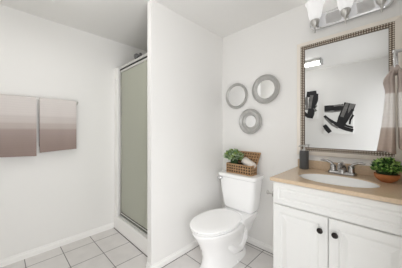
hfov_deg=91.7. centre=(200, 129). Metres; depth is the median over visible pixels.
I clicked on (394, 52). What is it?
towel ring
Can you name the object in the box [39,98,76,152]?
print
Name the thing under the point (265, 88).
mirror glass
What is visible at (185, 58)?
wall
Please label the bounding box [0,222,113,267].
baseboard
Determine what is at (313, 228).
vanity cabinet
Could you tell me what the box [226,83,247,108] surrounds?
round mirror
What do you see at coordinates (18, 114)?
print
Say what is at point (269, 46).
wall
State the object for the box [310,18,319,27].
socket
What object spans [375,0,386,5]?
socket
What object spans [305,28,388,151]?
mirror glass
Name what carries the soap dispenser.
on the countertop
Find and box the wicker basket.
[226,151,260,175]
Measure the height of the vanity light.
0.258 m
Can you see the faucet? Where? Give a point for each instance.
(341, 169)
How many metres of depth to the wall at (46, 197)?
2.12 m
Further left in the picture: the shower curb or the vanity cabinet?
the shower curb
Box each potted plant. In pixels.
[223,148,243,163]
[370,157,401,182]
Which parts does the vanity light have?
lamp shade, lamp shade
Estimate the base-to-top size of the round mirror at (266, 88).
0.304 m
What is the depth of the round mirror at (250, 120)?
2.18 m
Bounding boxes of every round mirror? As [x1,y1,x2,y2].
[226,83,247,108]
[239,109,261,133]
[252,74,279,103]
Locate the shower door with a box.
[116,53,146,235]
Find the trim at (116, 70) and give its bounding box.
[114,67,119,215]
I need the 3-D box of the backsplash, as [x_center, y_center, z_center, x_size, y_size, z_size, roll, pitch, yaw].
[1.172,0.309,1.580,0.729,0.072,0.019,0,0,44]
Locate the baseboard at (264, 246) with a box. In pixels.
[247,236,272,253]
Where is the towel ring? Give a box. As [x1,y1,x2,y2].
[392,49,401,66]
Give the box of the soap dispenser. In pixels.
[298,145,308,168]
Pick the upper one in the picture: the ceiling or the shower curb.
the ceiling
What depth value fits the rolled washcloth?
2.07 m
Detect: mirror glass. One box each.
[228,86,244,105]
[245,116,255,126]
[257,80,274,98]
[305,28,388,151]
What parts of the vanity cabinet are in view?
door, knob, knob, drawer, door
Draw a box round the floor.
[1,228,272,267]
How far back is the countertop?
1.28 m
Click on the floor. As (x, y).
(109, 248)
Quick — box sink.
[299,174,379,187]
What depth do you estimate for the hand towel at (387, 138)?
1.15 m
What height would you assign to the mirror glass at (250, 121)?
0.134 m
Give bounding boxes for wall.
[0,4,146,259]
[147,0,222,267]
[223,0,401,246]
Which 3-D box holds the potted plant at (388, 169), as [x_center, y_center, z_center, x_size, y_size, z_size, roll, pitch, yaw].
[1.236,0.261,1.300,0.170,0.167,0.182,0,0,44]
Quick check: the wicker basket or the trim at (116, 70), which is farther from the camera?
the trim at (116, 70)
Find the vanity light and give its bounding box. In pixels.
[305,0,393,32]
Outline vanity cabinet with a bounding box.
[273,181,401,267]
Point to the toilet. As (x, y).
(221, 234)
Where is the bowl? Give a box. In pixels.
[373,172,400,182]
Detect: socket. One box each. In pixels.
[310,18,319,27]
[340,7,350,17]
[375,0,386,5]
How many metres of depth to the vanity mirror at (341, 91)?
1.57 m
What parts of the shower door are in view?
sill, rail, rail, knob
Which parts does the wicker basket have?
lid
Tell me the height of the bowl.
0.054 m
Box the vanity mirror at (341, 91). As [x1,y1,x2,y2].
[297,15,401,161]
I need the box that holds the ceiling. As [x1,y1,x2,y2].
[0,0,308,50]
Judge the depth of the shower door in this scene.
2.25 m
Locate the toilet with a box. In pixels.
[190,170,263,267]
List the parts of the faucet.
handle, spout, plate, handle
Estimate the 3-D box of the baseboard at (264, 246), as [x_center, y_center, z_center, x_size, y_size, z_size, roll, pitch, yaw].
[0.597,1.239,2.147,0.918,0.068,0.014,0,0,44]
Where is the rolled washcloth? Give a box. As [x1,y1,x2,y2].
[241,157,255,167]
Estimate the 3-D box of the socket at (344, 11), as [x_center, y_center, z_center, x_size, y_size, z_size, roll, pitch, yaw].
[1.114,-0.900,1.505,0.068,0.062,0.068,0,0,44]
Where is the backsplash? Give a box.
[298,159,401,179]
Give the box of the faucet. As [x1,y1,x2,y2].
[320,159,365,175]
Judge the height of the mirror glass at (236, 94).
0.239 m
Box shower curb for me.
[114,214,146,254]
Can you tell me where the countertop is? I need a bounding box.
[270,159,401,204]
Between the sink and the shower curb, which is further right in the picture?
the sink
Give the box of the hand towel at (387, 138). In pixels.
[376,65,401,153]
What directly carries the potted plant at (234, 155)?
in the wicker basket
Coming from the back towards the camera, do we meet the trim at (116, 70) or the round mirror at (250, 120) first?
the trim at (116, 70)

